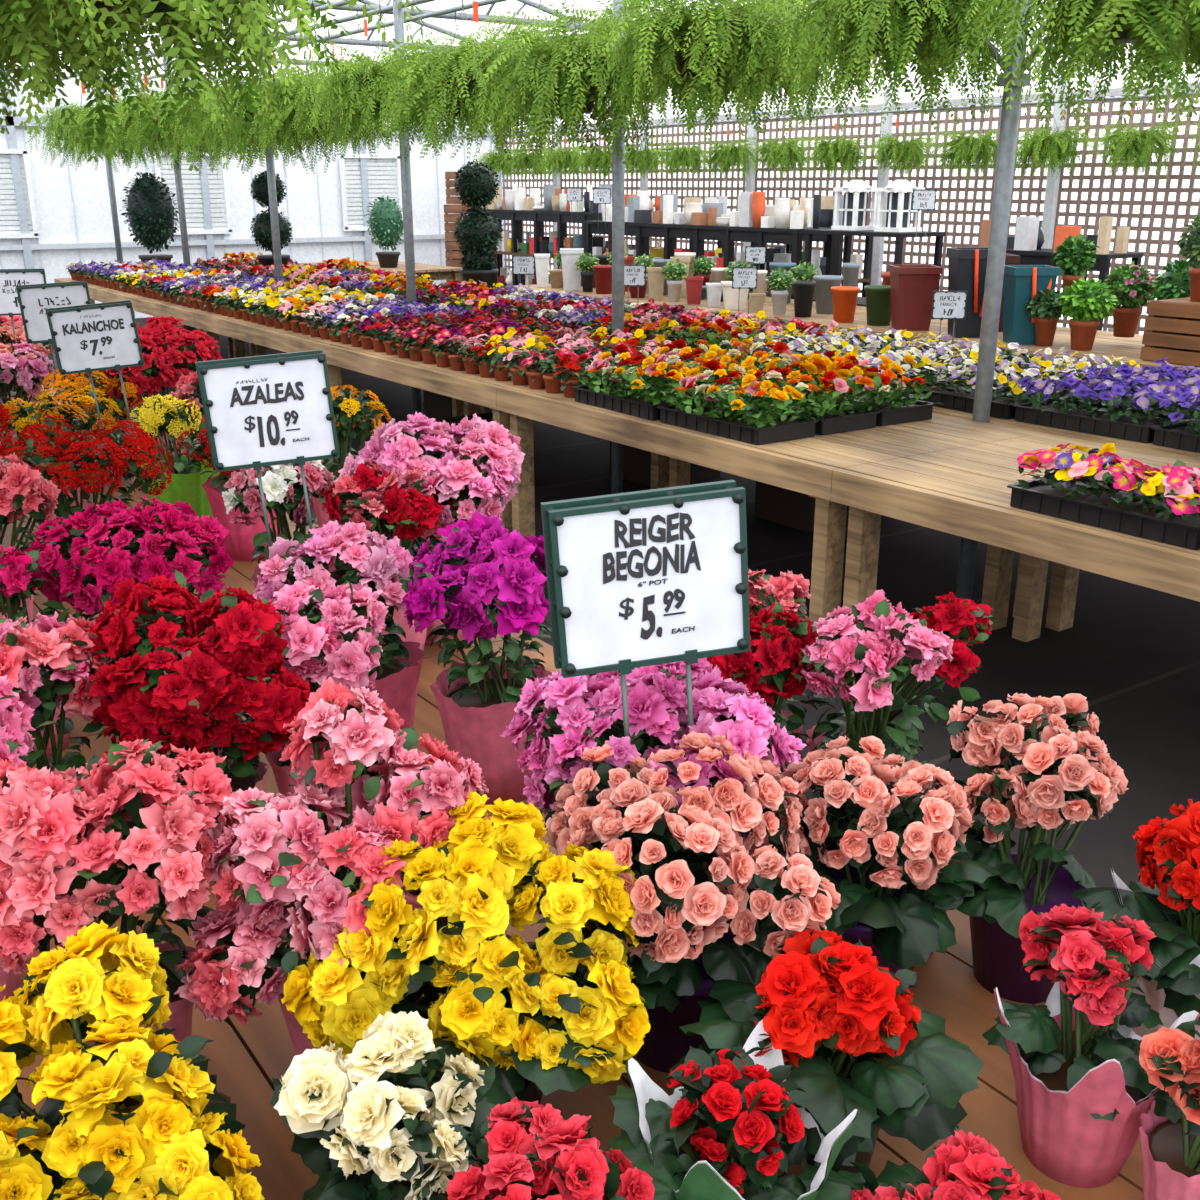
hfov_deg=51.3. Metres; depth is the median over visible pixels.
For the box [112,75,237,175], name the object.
hanging fern
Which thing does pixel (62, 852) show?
azalea
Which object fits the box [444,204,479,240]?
wooden crate
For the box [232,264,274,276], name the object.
tray
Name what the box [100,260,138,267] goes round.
tray
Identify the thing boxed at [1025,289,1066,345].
potted shrub
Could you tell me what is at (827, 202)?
display shelf
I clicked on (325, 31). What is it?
hanging fern
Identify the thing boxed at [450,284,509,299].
tray
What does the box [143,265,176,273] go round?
tray
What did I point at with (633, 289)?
ceramic planter
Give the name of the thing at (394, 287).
tray
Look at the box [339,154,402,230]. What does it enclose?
window
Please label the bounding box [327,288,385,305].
tray
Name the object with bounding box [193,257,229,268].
tray
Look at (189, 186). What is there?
window
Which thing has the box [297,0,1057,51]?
ceiling
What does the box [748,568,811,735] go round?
azalea
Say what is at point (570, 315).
tray
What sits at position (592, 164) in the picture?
hanging fern
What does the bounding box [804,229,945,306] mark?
display stand
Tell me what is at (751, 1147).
begonias
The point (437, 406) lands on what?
storage box
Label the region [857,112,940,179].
hanging fern
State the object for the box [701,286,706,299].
ceramic planter
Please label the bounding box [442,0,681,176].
hanging fern
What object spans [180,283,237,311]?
potted flowers
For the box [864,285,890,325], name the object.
ceramic planter
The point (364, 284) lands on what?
tray
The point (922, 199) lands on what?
price sign
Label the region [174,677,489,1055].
azalea
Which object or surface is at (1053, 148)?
hanging fern
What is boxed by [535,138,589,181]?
hanging fern
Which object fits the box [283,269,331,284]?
tray
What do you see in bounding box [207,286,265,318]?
potted flowers
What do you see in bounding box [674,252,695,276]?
ceramic planter
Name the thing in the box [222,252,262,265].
tray
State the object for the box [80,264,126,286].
tray
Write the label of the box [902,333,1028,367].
tray
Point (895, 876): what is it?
begonias
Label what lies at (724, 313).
tray
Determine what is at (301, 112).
hanging fern
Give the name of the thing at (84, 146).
hanging fern
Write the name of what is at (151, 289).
potted flowers
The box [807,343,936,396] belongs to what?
tray
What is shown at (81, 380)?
potted kalanchoe
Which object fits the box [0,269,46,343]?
price sign
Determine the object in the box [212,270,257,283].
tray
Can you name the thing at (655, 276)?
ceramic planter
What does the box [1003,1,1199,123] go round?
hanging fern
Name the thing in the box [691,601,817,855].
azalea
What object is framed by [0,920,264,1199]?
begonias
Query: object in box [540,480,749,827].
price sign
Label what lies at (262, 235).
topiary tree
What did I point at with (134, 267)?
tray
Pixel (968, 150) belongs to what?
hanging fern
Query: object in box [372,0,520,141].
hanging fern
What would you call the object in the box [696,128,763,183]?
hanging fern
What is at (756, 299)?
ceramic planter
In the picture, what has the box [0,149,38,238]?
window
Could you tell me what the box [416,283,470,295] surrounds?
tray
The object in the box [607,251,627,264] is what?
potted plant
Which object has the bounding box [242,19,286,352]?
support post
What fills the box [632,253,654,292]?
potted plant
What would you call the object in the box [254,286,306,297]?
potted flowers
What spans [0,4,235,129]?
hanging fern
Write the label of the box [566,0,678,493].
support post
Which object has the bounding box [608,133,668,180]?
hanging fern
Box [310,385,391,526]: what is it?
potted kalanchoe
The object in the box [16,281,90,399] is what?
price sign
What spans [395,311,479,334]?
tray
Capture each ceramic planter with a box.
[534,254,549,286]
[548,269,562,288]
[560,248,583,289]
[593,265,611,293]
[596,255,609,264]
[624,256,626,295]
[625,256,633,291]
[629,279,647,297]
[647,267,664,299]
[653,259,670,294]
[670,257,689,297]
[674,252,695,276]
[685,277,703,304]
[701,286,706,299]
[706,283,721,306]
[711,268,730,282]
[720,281,748,309]
[729,261,753,298]
[748,293,765,311]
[753,270,766,305]
[769,262,795,303]
[793,281,815,317]
[813,275,842,313]
[831,286,859,322]
[842,263,859,286]
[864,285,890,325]
[881,272,889,284]
[887,265,942,330]
[946,248,987,337]
[998,253,1019,331]
[1003,265,1060,344]
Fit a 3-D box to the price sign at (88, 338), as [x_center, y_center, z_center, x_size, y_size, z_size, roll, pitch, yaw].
[-1.207,-0.524,3.025,0.209,0.389,0.027,-5,19,-13]
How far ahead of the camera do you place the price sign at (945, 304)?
6.36 m
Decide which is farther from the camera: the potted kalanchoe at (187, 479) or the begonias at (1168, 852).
the potted kalanchoe at (187, 479)
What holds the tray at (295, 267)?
on the bench at (1064, 578)
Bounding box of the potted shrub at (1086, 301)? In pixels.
[1058,277,1118,350]
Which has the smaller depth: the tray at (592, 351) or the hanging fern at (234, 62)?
the tray at (592, 351)
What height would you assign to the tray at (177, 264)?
0.186 m
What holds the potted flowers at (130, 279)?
on the bench at (944, 473)
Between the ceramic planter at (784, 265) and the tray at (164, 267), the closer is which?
the ceramic planter at (784, 265)
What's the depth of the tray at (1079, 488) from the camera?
3.27 m
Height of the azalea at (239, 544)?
0.345 m
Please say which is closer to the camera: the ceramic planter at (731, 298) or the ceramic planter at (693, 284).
the ceramic planter at (731, 298)
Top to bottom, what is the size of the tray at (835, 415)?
0.234 m
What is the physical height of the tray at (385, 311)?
0.186 m
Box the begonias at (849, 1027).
[669,928,983,1172]
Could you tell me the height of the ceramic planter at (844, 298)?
0.220 m
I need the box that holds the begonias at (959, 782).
[888,756,967,959]
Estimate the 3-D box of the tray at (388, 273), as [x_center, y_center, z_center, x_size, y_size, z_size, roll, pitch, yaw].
[-1.593,-2.591,10.229,0.323,0.173,0.593,-13,22,-33]
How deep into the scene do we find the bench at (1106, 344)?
7.69 m
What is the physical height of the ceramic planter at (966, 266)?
0.502 m
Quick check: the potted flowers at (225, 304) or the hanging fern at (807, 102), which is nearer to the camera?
the hanging fern at (807, 102)
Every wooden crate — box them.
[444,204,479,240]
[445,171,491,203]
[445,241,497,276]
[1140,297,1199,366]
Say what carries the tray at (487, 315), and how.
on the bench at (944, 473)
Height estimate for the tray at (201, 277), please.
0.185 m
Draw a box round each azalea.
[0,315,22,407]
[0,324,57,419]
[0,341,55,444]
[0,453,60,622]
[0,545,72,760]
[0,608,113,777]
[0,675,58,999]
[0,738,239,1047]
[23,496,233,729]
[61,569,312,887]
[86,316,222,459]
[102,401,133,433]
[167,370,207,449]
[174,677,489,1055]
[176,421,283,560]
[222,460,334,617]
[253,520,424,750]
[265,580,388,832]
[322,458,458,649]
[334,412,524,644]
[402,510,555,804]
[500,658,805,854]
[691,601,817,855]
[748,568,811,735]
[799,589,953,859]
[806,592,995,751]
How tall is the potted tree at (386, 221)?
0.749 m
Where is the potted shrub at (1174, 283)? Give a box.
[1149,256,1192,299]
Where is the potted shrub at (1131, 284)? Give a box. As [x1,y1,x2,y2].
[1103,261,1156,337]
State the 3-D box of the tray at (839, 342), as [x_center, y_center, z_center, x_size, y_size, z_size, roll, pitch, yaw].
[1.110,-1.217,6.069,0.354,0.184,0.598,-13,22,-34]
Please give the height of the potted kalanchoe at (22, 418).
0.375 m
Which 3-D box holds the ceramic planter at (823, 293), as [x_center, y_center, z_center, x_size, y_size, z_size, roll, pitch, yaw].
[1.579,-2.120,8.685,0.201,0.252,0.201,-13,22,-33]
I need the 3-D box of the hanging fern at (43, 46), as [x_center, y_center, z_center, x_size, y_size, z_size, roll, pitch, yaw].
[-1.383,-1.175,2.118,1.086,0.866,1.064,2,19,7]
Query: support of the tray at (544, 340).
on the bench at (944, 473)
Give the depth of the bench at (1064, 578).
4.69 m
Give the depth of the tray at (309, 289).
8.87 m
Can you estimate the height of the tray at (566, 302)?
0.188 m
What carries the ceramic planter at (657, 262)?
on the bench at (1106, 344)
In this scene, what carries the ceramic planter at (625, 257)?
on the bench at (1106, 344)
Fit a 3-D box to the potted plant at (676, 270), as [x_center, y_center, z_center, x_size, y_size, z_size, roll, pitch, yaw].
[0.565,-2.445,9.541,0.224,0.328,0.223,-13,22,-33]
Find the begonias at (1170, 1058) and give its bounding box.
[1093,1019,1199,1199]
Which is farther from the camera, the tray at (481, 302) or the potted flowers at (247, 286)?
the potted flowers at (247, 286)
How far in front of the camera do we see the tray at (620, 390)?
4.93 m
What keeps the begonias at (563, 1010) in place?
on the bench at (246, 1059)
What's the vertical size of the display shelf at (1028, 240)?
1.379 m
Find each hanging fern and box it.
[0,0,106,57]
[0,0,254,142]
[0,0,433,171]
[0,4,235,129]
[0,11,53,115]
[25,70,139,172]
[52,88,160,171]
[84,68,205,169]
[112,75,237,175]
[135,79,202,159]
[145,65,273,167]
[147,86,232,158]
[172,62,247,159]
[177,53,342,178]
[219,43,333,154]
[225,24,392,172]
[264,31,383,154]
[285,0,464,157]
[319,18,419,147]
[346,0,563,172]
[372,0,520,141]
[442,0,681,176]
[457,0,606,140]
[471,144,518,180]
[502,137,552,182]
[520,0,713,133]
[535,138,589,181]
[562,0,830,142]
[569,130,625,182]
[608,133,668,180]
[649,125,716,180]
[655,0,881,140]
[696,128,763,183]
[736,0,1041,131]
[743,121,818,180]
[780,0,1026,123]
[796,123,878,181]
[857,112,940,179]
[922,0,1199,154]
[924,108,998,181]
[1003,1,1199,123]
[1014,107,1101,181]
[1083,100,1187,182]
[1179,119,1199,172]
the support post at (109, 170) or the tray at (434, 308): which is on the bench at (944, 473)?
the tray at (434, 308)
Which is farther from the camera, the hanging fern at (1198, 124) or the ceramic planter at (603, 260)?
the ceramic planter at (603, 260)
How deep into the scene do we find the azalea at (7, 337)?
4.41 m
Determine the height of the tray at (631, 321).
0.173 m
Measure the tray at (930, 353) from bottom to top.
0.184 m
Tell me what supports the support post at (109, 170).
on the floor
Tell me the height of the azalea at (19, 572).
0.334 m
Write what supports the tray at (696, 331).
on the bench at (1064, 578)
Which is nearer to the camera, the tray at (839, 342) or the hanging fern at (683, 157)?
the tray at (839, 342)
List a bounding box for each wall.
[0,4,512,317]
[512,26,1199,334]
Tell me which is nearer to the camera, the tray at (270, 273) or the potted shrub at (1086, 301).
the potted shrub at (1086, 301)
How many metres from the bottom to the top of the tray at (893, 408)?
0.234 m
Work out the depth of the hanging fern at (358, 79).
7.17 m
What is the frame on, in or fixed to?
attached to the ceiling
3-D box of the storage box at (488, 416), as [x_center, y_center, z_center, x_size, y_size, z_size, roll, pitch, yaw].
[-0.673,-0.815,6.961,0.420,0.360,0.420,-13,22,-33]
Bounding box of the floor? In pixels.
[47,318,1199,887]
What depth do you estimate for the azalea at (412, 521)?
2.22 m
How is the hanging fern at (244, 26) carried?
hanging from the frame
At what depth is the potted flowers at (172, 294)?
9.40 m
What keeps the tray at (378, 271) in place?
on the bench at (1064, 578)
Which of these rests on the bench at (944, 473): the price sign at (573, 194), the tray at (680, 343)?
the tray at (680, 343)
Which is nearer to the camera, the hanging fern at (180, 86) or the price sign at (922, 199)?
the price sign at (922, 199)
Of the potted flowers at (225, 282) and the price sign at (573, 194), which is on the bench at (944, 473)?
the potted flowers at (225, 282)
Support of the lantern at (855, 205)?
on the display stand
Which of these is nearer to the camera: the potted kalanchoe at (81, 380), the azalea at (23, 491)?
the azalea at (23, 491)
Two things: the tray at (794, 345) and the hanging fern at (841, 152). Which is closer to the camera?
the tray at (794, 345)
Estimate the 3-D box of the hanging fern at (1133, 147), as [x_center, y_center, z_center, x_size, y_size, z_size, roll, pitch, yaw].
[4.152,-3.554,9.662,0.744,0.628,0.742,8,20,22]
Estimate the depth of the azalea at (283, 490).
2.35 m
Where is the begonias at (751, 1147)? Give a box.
[603,1020,858,1199]
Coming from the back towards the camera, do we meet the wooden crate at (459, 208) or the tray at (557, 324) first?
the wooden crate at (459, 208)
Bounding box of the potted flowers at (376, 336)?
[341,312,428,354]
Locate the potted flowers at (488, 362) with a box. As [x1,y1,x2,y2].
[442,334,542,381]
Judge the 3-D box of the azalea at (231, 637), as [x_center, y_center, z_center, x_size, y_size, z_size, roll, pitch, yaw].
[-0.501,0.165,1.564,0.286,0.401,0.264,-14,23,-36]
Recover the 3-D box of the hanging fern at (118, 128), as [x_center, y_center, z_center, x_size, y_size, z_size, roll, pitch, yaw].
[-3.996,-4.317,11.153,1.137,0.926,1.160,-2,19,-7]
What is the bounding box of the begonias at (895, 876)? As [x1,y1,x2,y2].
[770,735,1000,974]
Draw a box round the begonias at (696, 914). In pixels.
[538,731,840,1072]
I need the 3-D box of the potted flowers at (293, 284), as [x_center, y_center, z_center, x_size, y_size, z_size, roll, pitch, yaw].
[-2.299,-2.302,9.338,0.308,0.185,0.578,-12,22,-32]
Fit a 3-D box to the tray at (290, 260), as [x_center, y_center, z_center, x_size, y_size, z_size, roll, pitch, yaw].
[-3.230,-3.329,12.445,0.317,0.176,0.596,-13,22,-34]
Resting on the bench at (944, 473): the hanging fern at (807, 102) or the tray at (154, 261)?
the tray at (154, 261)
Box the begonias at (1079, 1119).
[982,899,1199,1187]
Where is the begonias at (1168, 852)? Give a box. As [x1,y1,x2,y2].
[1070,798,1199,1039]
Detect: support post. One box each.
[97,59,122,262]
[155,37,196,331]
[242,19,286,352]
[369,0,434,414]
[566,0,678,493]
[956,0,1068,601]
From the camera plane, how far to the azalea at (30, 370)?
3.84 m
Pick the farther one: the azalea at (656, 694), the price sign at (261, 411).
the price sign at (261, 411)
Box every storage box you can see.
[424,390,451,418]
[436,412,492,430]
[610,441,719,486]
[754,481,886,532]
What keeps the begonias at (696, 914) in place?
on the bench at (246, 1059)
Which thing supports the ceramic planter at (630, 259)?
on the bench at (1106, 344)
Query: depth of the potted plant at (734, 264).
9.35 m
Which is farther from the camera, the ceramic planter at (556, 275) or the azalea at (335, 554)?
the ceramic planter at (556, 275)
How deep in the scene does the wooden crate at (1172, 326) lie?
6.23 m
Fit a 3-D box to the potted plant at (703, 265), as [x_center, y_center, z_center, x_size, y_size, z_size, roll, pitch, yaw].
[0.836,-2.646,10.173,0.219,0.311,0.223,6,19,18]
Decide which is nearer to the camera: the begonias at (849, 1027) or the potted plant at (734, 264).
the begonias at (849, 1027)
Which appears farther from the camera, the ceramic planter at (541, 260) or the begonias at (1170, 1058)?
the ceramic planter at (541, 260)
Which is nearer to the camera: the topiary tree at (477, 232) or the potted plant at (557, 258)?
the topiary tree at (477, 232)
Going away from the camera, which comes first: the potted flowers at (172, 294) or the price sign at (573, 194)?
the potted flowers at (172, 294)
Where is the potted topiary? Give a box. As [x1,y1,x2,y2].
[1051,233,1099,291]
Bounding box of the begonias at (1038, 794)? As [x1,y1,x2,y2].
[944,693,1128,1003]
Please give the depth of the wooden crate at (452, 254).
16.29 m
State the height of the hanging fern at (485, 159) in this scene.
0.602 m
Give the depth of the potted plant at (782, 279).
8.59 m
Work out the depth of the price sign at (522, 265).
9.54 m
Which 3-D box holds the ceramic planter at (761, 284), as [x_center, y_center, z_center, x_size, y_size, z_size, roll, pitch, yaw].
[1.175,-2.302,9.230,0.111,0.254,0.111,-13,22,-33]
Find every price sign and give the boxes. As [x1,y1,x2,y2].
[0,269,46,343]
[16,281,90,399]
[45,300,144,446]
[195,349,339,546]
[512,255,534,286]
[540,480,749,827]
[567,188,581,222]
[593,188,610,228]
[624,265,645,299]
[732,267,757,313]
[745,246,765,268]
[911,189,936,264]
[931,291,967,343]
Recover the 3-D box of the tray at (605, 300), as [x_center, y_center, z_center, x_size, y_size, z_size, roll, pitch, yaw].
[0.055,-1.863,8.015,0.323,0.185,0.586,-13,22,-33]
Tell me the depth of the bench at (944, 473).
4.24 m
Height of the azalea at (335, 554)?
0.381 m
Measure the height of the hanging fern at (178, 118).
0.869 m
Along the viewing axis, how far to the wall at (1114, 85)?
12.80 m
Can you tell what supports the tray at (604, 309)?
on the bench at (1064, 578)
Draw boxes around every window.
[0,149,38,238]
[154,152,231,234]
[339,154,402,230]
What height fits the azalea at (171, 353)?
0.473 m
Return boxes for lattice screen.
[502,75,1199,333]
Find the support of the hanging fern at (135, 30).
hanging from the frame
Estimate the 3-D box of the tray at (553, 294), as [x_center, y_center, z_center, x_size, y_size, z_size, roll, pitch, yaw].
[-0.276,-2.010,8.455,0.306,0.186,0.584,-13,22,-34]
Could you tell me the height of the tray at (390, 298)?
0.190 m
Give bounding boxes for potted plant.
[553,251,561,268]
[575,252,599,291]
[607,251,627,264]
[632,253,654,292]
[660,259,688,301]
[689,255,716,285]
[724,260,751,279]
[764,267,796,314]
[790,260,817,280]
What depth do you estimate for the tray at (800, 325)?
6.60 m
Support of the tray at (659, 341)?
on the bench at (944, 473)
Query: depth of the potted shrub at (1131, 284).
6.83 m
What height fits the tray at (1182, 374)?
0.182 m
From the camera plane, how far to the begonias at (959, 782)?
1.40 m
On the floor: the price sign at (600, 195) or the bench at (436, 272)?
the bench at (436, 272)
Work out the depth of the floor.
4.57 m
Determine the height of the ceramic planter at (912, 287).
0.380 m
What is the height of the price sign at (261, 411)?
0.394 m
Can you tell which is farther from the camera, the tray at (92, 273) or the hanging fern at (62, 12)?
the tray at (92, 273)
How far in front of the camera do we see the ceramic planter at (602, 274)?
10.22 m
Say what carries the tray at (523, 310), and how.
on the bench at (1064, 578)
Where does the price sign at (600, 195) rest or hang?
attached to the display shelf at (784, 222)
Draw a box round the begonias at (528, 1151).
[447,1097,654,1199]
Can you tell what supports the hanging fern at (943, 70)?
hanging from the frame
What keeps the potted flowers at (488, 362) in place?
on the bench at (944, 473)
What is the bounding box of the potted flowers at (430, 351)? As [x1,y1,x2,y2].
[389,320,483,366]
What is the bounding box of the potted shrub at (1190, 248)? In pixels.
[1177,215,1199,301]
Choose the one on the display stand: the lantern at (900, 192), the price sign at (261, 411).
the lantern at (900, 192)
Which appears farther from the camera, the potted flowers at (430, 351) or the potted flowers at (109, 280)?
the potted flowers at (109, 280)
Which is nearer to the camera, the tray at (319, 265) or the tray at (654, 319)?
the tray at (654, 319)
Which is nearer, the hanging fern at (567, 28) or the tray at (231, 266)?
the hanging fern at (567, 28)
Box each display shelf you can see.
[470,184,660,287]
[585,191,835,298]
[689,195,872,296]
[956,217,1142,331]
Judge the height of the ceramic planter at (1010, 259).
0.450 m
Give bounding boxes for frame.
[10,0,1197,137]
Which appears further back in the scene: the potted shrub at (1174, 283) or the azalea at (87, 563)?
the potted shrub at (1174, 283)
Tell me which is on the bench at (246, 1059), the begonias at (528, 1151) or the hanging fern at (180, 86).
the begonias at (528, 1151)
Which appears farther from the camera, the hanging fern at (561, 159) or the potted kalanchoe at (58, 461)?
the hanging fern at (561, 159)
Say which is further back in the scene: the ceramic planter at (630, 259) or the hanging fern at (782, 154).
the hanging fern at (782, 154)
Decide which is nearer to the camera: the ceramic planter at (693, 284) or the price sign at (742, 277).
the price sign at (742, 277)
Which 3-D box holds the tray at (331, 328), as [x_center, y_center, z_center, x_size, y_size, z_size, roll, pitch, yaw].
[-1.489,-1.601,7.228,0.323,0.185,0.586,-13,22,-34]
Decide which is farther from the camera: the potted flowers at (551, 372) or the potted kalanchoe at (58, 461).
the potted flowers at (551, 372)
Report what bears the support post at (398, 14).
on the floor
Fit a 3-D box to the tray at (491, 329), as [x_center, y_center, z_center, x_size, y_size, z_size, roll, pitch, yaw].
[-0.579,-1.366,6.512,0.323,0.188,0.587,-13,22,-33]
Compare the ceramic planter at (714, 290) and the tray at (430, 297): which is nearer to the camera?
the tray at (430, 297)
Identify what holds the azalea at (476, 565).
on the bench at (246, 1059)
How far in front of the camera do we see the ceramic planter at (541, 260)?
10.94 m
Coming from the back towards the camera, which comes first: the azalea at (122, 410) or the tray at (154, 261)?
the tray at (154, 261)
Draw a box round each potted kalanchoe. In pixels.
[0,403,14,536]
[0,415,173,589]
[1,379,122,509]
[39,369,143,486]
[130,393,219,531]
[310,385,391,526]
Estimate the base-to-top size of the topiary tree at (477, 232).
1.034 m
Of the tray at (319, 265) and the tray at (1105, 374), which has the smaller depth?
the tray at (1105, 374)
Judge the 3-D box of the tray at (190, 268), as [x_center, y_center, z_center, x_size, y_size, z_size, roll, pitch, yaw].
[-3.607,-2.890,11.108,0.306,0.186,0.584,-13,22,-34]
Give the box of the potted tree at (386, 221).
[364,195,403,267]
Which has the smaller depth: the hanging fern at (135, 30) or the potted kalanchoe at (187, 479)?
the hanging fern at (135, 30)
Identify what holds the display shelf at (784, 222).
on the floor
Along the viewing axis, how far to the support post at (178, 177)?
11.88 m
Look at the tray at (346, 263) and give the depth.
11.06 m
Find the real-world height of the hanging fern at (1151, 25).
0.996 m
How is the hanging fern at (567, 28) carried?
hanging from the frame
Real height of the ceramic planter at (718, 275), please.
0.218 m
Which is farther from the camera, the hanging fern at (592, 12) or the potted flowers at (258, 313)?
the potted flowers at (258, 313)
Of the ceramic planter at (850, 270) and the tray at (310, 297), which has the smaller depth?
the tray at (310, 297)
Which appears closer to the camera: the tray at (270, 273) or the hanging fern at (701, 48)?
the hanging fern at (701, 48)
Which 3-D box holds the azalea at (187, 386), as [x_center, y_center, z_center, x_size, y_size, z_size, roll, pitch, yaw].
[-1.034,-0.447,3.408,0.271,0.401,0.264,12,22,32]
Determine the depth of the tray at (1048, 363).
5.14 m
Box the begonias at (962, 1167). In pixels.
[798,1124,1060,1199]
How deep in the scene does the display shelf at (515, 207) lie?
14.72 m
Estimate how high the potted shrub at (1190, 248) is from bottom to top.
0.443 m
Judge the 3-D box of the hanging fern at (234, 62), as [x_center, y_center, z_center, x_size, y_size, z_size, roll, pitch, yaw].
[-3.263,-4.389,11.133,1.125,0.898,1.103,8,20,23]
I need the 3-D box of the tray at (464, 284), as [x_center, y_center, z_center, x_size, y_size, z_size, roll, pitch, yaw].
[-0.937,-2.297,9.344,0.323,0.173,0.593,-13,22,-34]
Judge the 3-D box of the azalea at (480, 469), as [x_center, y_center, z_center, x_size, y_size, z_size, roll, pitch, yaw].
[-0.316,-0.144,2.416,0.369,0.452,0.354,5,19,14]
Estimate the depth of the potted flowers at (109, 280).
10.68 m
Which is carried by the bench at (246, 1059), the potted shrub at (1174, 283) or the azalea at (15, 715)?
the azalea at (15, 715)
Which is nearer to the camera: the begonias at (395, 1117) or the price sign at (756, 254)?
the begonias at (395, 1117)
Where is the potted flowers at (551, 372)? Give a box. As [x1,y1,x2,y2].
[503,346,614,397]
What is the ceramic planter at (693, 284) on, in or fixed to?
on the bench at (1106, 344)
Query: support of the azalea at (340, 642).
on the bench at (246, 1059)
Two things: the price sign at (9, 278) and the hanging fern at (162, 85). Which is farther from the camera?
the hanging fern at (162, 85)
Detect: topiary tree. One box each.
[250,171,292,265]
[452,161,503,287]
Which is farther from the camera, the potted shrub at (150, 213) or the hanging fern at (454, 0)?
the potted shrub at (150, 213)
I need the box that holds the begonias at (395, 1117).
[270,1011,495,1199]
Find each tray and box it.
[66,259,105,281]
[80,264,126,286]
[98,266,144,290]
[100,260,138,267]
[116,262,157,271]
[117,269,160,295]
[134,257,174,266]
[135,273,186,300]
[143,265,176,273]
[152,262,194,270]
[156,269,200,280]
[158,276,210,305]
[171,264,215,273]
[177,272,226,282]
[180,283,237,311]
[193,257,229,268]
[194,268,235,278]
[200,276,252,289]
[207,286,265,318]
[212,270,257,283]
[213,260,257,272]
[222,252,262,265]
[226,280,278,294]
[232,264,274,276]
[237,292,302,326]
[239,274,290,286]
[254,267,301,280]
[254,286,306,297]
[257,259,299,264]
[266,262,309,268]
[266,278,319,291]
[268,298,339,334]
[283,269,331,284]
[283,290,345,305]
[291,264,334,274]
[298,285,347,297]
[300,263,336,269]
[302,308,379,343]
[306,275,359,291]
[314,298,374,316]
[317,267,367,281]
[323,257,372,274]
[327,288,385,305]
[336,279,383,294]
[345,273,396,282]
[351,268,396,277]
[354,301,428,331]
[359,293,428,312]
[360,274,433,302]
[378,271,433,288]
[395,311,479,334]
[400,303,475,319]
[402,288,472,308]
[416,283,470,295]
[444,279,504,291]
[444,294,515,319]
[446,306,520,330]
[446,317,536,348]
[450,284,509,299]
[485,300,560,325]
[486,290,556,313]
[488,283,550,295]
[496,317,581,339]
[502,327,600,363]
[525,290,596,306]
[534,304,611,335]
[536,295,606,317]
[550,326,645,354]
[568,341,669,378]
[569,296,643,315]
[571,344,709,419]
[580,302,662,325]
[591,313,678,342]
[615,334,721,360]
[624,298,701,322]
[632,339,766,388]
[638,311,721,336]
[648,312,759,351]
[657,359,821,444]
[678,309,767,328]
[692,338,820,380]
[710,320,798,342]
[722,332,840,362]
[722,353,879,434]
[745,317,840,339]
[771,326,886,354]
[787,350,943,425]
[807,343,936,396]
[817,323,935,350]
[857,339,977,377]
[901,354,1052,418]
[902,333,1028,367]
[950,351,1103,396]
[1001,346,1149,380]
[1007,443,1199,549]
[1013,370,1193,442]
[1070,365,1199,417]
[1120,358,1199,395]
[1151,391,1199,452]
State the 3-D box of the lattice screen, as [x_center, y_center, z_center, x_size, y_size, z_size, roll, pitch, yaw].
[3.567,-3.413,11.390,0.095,2.500,17.368,-13,22,-33]
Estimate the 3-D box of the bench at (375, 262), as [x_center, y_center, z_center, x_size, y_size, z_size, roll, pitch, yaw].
[-3.741,-3.277,13.758,3.574,0.750,0.847,-13,22,-33]
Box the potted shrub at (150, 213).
[120,172,179,261]
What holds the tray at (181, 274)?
on the bench at (944, 473)
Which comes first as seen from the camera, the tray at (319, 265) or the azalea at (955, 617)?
the azalea at (955, 617)
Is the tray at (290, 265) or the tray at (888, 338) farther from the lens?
the tray at (290, 265)
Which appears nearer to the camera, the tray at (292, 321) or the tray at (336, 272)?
the tray at (292, 321)
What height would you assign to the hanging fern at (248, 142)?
0.973 m
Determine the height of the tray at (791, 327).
0.185 m
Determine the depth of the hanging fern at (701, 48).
4.91 m
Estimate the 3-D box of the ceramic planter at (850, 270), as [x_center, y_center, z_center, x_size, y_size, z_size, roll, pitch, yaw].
[1.780,-2.229,8.898,0.122,0.324,0.122,-13,22,-33]
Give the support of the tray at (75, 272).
on the bench at (944, 473)
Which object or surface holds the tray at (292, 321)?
on the bench at (944, 473)
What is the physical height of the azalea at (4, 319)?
0.401 m
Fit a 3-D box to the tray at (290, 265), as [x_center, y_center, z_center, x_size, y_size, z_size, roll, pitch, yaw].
[-2.830,-2.975,11.386,0.323,0.173,0.593,-13,22,-34]
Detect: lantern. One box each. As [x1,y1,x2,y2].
[831,180,879,230]
[874,180,924,231]
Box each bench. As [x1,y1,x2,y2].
[2,386,1149,1199]
[54,278,1199,685]
[90,260,420,303]
[181,325,1199,630]
[351,264,462,283]
[505,284,1198,384]
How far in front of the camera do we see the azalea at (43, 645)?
1.49 m
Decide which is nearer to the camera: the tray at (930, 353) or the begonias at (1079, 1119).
the begonias at (1079, 1119)
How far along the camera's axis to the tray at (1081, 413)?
4.53 m
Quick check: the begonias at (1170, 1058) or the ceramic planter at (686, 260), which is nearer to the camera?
the begonias at (1170, 1058)
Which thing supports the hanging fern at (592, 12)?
hanging from the frame
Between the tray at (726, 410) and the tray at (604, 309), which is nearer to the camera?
the tray at (726, 410)
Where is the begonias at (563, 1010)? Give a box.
[281,792,664,1104]

